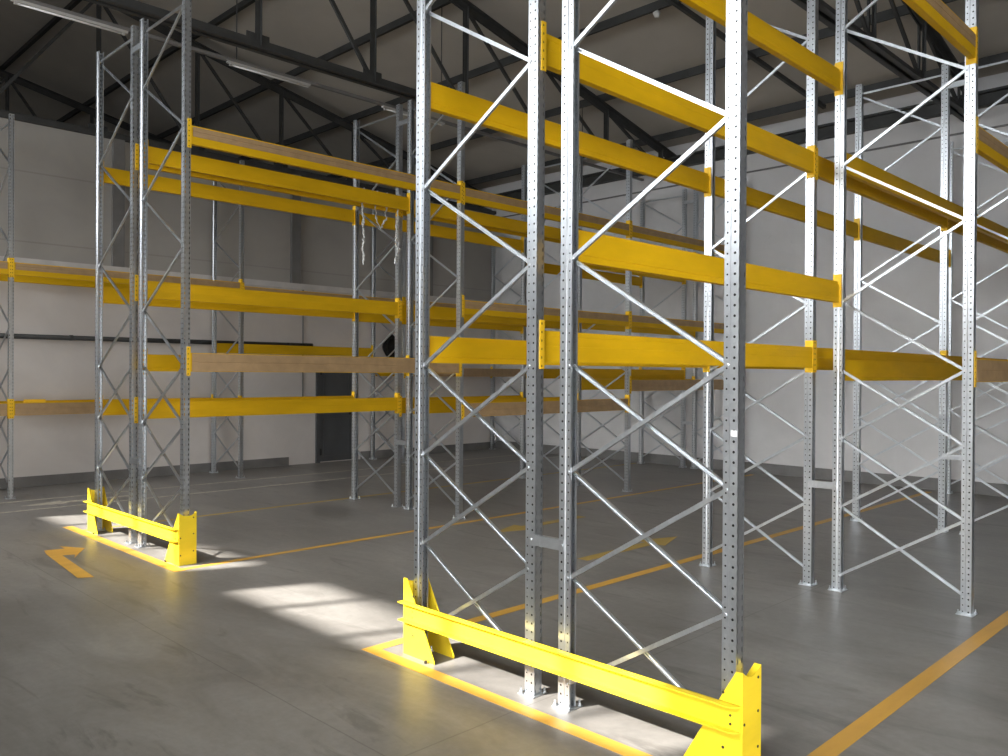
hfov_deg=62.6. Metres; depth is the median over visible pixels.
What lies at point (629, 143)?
frame
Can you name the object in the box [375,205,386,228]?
film
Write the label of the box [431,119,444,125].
tube light
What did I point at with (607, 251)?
crossbeam
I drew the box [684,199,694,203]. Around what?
spacer
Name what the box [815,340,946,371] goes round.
crossbeam
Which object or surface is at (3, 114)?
trim
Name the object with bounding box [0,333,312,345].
pipe
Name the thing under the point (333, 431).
door
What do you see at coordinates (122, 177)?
crossbeam
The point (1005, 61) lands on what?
frame
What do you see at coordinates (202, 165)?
crossbeam
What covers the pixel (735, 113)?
frame
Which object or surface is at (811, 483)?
spacer
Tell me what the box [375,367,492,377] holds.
crossbeam
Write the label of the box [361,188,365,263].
film
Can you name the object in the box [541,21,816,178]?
crossbeam
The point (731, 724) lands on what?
guard
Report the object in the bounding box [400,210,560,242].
crossbeam
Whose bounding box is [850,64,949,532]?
frame
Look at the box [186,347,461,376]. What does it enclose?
crossbeam
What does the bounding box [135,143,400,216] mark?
crossbeam
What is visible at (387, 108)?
tube light
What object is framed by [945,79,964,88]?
spacer
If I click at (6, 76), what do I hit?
roof truss
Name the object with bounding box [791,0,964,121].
roof truss
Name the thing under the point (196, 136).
crossbeam
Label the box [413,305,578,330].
crossbeam
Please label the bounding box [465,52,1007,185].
roof purlin
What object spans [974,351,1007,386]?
crossbeam
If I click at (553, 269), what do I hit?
crossbeam
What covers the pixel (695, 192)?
frame
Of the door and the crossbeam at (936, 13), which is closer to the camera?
the crossbeam at (936, 13)
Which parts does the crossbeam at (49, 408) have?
loose bracket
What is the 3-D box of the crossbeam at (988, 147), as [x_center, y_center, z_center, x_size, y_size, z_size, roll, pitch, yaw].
[5.009,-1.924,7.879,0.074,0.289,3.681,1,0,45]
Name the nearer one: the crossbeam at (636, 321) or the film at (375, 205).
the film at (375, 205)
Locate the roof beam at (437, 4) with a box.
[157,0,450,137]
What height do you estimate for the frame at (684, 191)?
5.700 m
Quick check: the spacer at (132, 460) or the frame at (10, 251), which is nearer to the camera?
the spacer at (132, 460)
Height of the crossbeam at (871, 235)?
0.289 m
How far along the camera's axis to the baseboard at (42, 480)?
15.26 m
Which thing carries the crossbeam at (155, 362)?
attached to the frame at (185, 7)
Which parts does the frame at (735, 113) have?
plate, upright post, upright post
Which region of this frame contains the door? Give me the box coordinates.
[315,372,351,462]
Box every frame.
[0,113,15,499]
[94,25,138,544]
[134,0,191,547]
[209,160,244,477]
[349,104,403,507]
[369,193,405,463]
[403,81,464,518]
[414,0,547,698]
[489,231,520,449]
[520,163,560,478]
[552,0,747,712]
[577,139,632,491]
[637,189,686,467]
[690,190,724,468]
[699,0,818,586]
[828,0,978,616]
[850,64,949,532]
[947,139,1007,493]
[959,60,1007,534]
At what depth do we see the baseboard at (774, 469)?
15.54 m
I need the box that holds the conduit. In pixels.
[302,290,303,395]
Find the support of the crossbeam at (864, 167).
attached to the frame at (1005, 61)
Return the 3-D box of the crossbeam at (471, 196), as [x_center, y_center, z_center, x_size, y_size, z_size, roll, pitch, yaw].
[0.734,-2.407,12.129,0.074,0.289,3.681,1,0,45]
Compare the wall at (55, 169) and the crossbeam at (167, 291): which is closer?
the crossbeam at (167, 291)
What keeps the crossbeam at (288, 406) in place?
attached to the frame at (133, 307)
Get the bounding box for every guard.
[83,487,196,565]
[398,577,760,755]
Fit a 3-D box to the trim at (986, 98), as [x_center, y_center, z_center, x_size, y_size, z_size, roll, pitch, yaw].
[2.725,-4.505,18.139,39.000,0.220,0.220,1,0,45]
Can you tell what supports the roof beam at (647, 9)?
attached to the ceiling
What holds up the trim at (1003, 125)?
attached to the wall at (774, 241)
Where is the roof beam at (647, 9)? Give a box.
[238,0,680,159]
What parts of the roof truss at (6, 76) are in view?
web post, web post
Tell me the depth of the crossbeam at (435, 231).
13.79 m
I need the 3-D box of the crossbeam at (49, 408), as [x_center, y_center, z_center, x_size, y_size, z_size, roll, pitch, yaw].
[-6.024,0.457,13.590,0.080,0.289,3.681,1,0,45]
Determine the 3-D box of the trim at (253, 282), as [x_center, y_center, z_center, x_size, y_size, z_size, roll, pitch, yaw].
[-4.344,-1.891,17.090,0.130,0.120,11.670,1,0,45]
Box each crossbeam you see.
[0,258,11,276]
[0,274,129,289]
[0,394,212,402]
[0,399,10,418]
[11,258,242,288]
[11,395,241,418]
[99,392,354,414]
[100,167,355,225]
[100,282,354,321]
[134,393,399,422]
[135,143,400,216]
[135,275,399,317]
[143,349,408,375]
[144,140,409,213]
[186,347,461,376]
[187,118,462,203]
[214,341,372,356]
[242,282,404,304]
[359,212,523,252]
[359,313,522,333]
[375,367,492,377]
[399,396,550,416]
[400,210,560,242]
[400,301,559,328]
[402,392,522,399]
[404,297,455,307]
[404,368,519,377]
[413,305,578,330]
[413,395,577,413]
[414,200,560,239]
[429,336,709,371]
[431,82,710,196]
[461,395,629,419]
[462,295,630,328]
[463,182,630,238]
[526,263,641,287]
[526,367,641,378]
[539,320,814,371]
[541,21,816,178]
[578,230,841,307]
[581,368,684,378]
[581,376,694,389]
[582,323,694,336]
[585,264,685,284]
[630,311,723,333]
[630,376,723,393]
[631,221,724,254]
[680,0,842,95]
[715,176,859,240]
[717,366,832,369]
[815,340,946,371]
[816,147,947,230]
[845,360,961,380]
[846,153,963,222]
[862,225,950,266]
[903,0,977,64]
[947,350,1007,364]
[948,219,1007,252]
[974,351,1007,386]
[976,116,1007,172]
[977,214,1007,243]
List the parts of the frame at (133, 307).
upright post, upright post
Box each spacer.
[129,457,138,464]
[131,42,140,53]
[395,440,406,445]
[397,118,408,125]
[529,534,563,550]
[682,421,692,424]
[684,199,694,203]
[807,480,835,489]
[942,454,961,459]
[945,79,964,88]
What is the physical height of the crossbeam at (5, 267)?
0.289 m
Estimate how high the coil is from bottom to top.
0.571 m
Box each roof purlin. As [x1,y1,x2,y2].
[327,0,956,177]
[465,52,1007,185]
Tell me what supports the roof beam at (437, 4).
attached to the ceiling
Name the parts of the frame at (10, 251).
upright post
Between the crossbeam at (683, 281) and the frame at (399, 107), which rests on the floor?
the frame at (399, 107)
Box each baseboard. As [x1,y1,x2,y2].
[0,442,494,488]
[494,440,1007,496]
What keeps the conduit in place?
attached to the wall at (55, 169)
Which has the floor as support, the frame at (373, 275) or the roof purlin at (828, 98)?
the frame at (373, 275)
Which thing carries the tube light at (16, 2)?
attached to the rail
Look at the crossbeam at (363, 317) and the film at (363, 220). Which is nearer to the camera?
the film at (363, 220)
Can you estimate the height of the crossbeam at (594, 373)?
0.289 m
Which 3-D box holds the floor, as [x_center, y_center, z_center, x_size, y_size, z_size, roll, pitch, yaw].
[-3.340,1.966,12.104,39.500,0.302,17.820,1,0,45]
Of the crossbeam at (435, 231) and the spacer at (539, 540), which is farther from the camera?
the crossbeam at (435, 231)
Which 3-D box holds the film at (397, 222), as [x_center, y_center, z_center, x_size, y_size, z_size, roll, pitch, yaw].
[-1.470,-2.057,11.478,0.107,0.954,0.084,0,0,-4]
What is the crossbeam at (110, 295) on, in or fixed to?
attached to the frame at (133, 307)
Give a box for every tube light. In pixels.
[11,0,127,35]
[226,60,310,87]
[382,105,395,112]
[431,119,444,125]
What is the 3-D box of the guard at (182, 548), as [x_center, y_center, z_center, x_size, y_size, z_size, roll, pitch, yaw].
[-4.016,1.571,9.011,2.520,0.512,0.225,1,0,45]
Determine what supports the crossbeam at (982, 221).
attached to the frame at (1005, 61)
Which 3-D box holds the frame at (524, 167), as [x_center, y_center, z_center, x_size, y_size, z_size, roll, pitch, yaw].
[0.724,-1.021,14.729,1.158,5.700,0.130,1,0,45]
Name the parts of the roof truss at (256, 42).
gusset plate, web post, gusset plate, web post, web post, web post, web post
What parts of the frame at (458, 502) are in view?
upright post, upright post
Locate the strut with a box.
[665,0,825,108]
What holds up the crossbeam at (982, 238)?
attached to the frame at (945, 69)
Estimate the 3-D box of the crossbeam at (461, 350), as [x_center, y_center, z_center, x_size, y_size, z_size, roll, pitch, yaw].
[0.737,-0.204,6.941,0.074,0.289,3.681,1,0,45]
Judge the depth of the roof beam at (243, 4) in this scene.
16.80 m
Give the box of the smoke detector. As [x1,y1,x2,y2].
[653,10,660,17]
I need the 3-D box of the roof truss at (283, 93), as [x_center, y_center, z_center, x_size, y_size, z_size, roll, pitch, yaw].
[-6.518,-6.379,15.275,0.200,4.247,17.248,1,0,45]
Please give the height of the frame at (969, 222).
5.700 m
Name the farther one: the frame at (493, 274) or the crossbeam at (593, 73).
the frame at (493, 274)
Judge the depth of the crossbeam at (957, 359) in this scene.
10.41 m
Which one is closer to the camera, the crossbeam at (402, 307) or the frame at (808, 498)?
the frame at (808, 498)
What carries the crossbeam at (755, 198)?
attached to the frame at (808, 498)
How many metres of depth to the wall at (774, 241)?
15.18 m
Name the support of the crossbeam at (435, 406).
attached to the frame at (629, 143)
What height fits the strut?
1.102 m
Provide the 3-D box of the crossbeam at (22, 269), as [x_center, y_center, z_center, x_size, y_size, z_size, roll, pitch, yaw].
[-6.013,-1.633,13.583,0.074,0.289,3.681,1,0,45]
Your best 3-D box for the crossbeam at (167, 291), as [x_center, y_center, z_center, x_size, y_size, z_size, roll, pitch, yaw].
[-2.790,-0.990,10.448,0.074,0.289,3.681,1,0,45]
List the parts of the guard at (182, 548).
rail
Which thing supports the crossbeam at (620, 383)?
attached to the frame at (629, 143)
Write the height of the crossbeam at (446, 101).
0.289 m
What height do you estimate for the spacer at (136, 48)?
0.064 m
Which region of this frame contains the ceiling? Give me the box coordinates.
[0,0,1007,197]
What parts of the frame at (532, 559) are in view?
upright post, plate, upright post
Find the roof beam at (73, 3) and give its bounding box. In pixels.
[0,0,81,69]
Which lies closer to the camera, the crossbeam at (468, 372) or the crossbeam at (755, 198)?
the crossbeam at (755, 198)
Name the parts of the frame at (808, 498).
plate, upright post, plate, upright post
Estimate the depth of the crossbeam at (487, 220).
12.68 m
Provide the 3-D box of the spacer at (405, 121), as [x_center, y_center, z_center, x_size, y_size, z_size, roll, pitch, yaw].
[-1.410,-3.590,11.632,0.262,0.064,0.035,1,0,45]
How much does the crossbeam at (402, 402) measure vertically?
0.289 m
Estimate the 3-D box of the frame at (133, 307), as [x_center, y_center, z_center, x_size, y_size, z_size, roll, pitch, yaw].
[-4.458,-1.028,9.516,1.158,5.700,0.130,1,0,45]
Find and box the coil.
[382,334,394,357]
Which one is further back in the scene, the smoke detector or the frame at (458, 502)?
the smoke detector
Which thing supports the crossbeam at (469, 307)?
attached to the frame at (629, 143)
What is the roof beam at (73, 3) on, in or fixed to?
attached to the ceiling
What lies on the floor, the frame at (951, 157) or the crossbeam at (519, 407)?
the frame at (951, 157)
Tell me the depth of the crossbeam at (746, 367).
9.30 m
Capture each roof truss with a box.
[0,2,482,207]
[0,69,179,145]
[84,0,675,160]
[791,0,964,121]
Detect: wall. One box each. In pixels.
[0,117,495,477]
[443,72,1007,483]
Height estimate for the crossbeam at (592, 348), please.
0.289 m
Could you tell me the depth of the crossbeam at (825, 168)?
8.50 m
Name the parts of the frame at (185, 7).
plate, upright post, upright post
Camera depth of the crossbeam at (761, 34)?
6.51 m
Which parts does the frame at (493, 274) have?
upright post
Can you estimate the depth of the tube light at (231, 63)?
11.37 m
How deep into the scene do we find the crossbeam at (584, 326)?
15.37 m
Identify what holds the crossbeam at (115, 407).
attached to the frame at (133, 307)
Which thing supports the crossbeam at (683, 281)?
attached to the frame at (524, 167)
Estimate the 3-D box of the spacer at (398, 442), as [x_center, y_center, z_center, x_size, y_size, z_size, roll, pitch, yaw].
[-1.436,0.910,11.652,0.262,0.064,0.035,1,0,45]
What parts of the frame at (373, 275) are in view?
upright post, upright post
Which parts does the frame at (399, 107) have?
upright post, upright post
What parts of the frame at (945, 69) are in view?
upright post, upright post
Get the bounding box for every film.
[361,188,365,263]
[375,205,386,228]
[394,195,400,263]
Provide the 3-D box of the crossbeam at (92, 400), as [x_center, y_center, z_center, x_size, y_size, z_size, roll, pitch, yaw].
[-6.772,0.450,14.334,0.074,0.289,3.681,1,0,45]
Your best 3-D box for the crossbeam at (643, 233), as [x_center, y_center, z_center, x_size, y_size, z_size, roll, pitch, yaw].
[3.325,-2.399,14.736,0.074,0.289,3.681,1,0,45]
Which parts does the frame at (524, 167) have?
upright post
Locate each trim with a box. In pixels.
[0,110,496,214]
[0,256,496,302]
[478,85,1007,207]
[503,124,1007,216]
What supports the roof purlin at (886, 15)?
attached to the ceiling
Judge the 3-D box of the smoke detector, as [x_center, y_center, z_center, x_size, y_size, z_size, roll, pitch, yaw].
[2.345,-5.593,12.724,0.120,0.100,0.117,1,0,45]
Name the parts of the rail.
hanger rod, hanger rod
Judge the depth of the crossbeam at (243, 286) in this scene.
15.88 m
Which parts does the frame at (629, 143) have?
upright post, upright post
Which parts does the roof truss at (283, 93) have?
gusset plate, web post, web post, web post, web post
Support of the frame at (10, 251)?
on the floor
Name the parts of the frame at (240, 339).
upright post, upright post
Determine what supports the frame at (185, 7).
on the floor
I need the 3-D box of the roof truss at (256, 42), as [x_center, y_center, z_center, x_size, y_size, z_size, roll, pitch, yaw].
[-2.511,-6.338,11.292,0.200,4.247,17.248,1,0,45]
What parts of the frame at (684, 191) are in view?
upright post, upright post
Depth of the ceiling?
15.96 m
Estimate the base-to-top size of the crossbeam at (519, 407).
0.289 m
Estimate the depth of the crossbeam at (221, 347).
16.79 m
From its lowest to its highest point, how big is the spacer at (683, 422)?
0.064 m
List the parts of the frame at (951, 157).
upright post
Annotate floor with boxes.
[0,448,1007,755]
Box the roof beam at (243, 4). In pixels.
[56,0,254,121]
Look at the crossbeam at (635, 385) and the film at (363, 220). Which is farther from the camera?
the crossbeam at (635, 385)
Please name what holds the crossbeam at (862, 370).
attached to the frame at (1005, 61)
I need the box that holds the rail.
[23,0,643,180]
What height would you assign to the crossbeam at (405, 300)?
0.289 m
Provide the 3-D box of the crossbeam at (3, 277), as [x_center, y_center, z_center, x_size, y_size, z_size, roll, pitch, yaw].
[-6.760,-1.640,14.325,0.074,0.289,3.681,1,0,45]
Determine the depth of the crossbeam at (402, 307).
12.26 m
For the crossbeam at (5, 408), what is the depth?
12.22 m
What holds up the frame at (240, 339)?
on the floor
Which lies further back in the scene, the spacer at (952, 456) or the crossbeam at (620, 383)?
the crossbeam at (620, 383)
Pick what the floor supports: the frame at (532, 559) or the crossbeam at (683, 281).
the frame at (532, 559)
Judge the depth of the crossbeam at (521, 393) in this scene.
14.26 m
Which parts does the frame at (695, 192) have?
upright post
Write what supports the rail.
hanging from the ceiling
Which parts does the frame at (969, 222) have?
plate, upright post, plate, upright post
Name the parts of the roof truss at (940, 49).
web post, web post, web post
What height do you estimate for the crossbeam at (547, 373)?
0.289 m

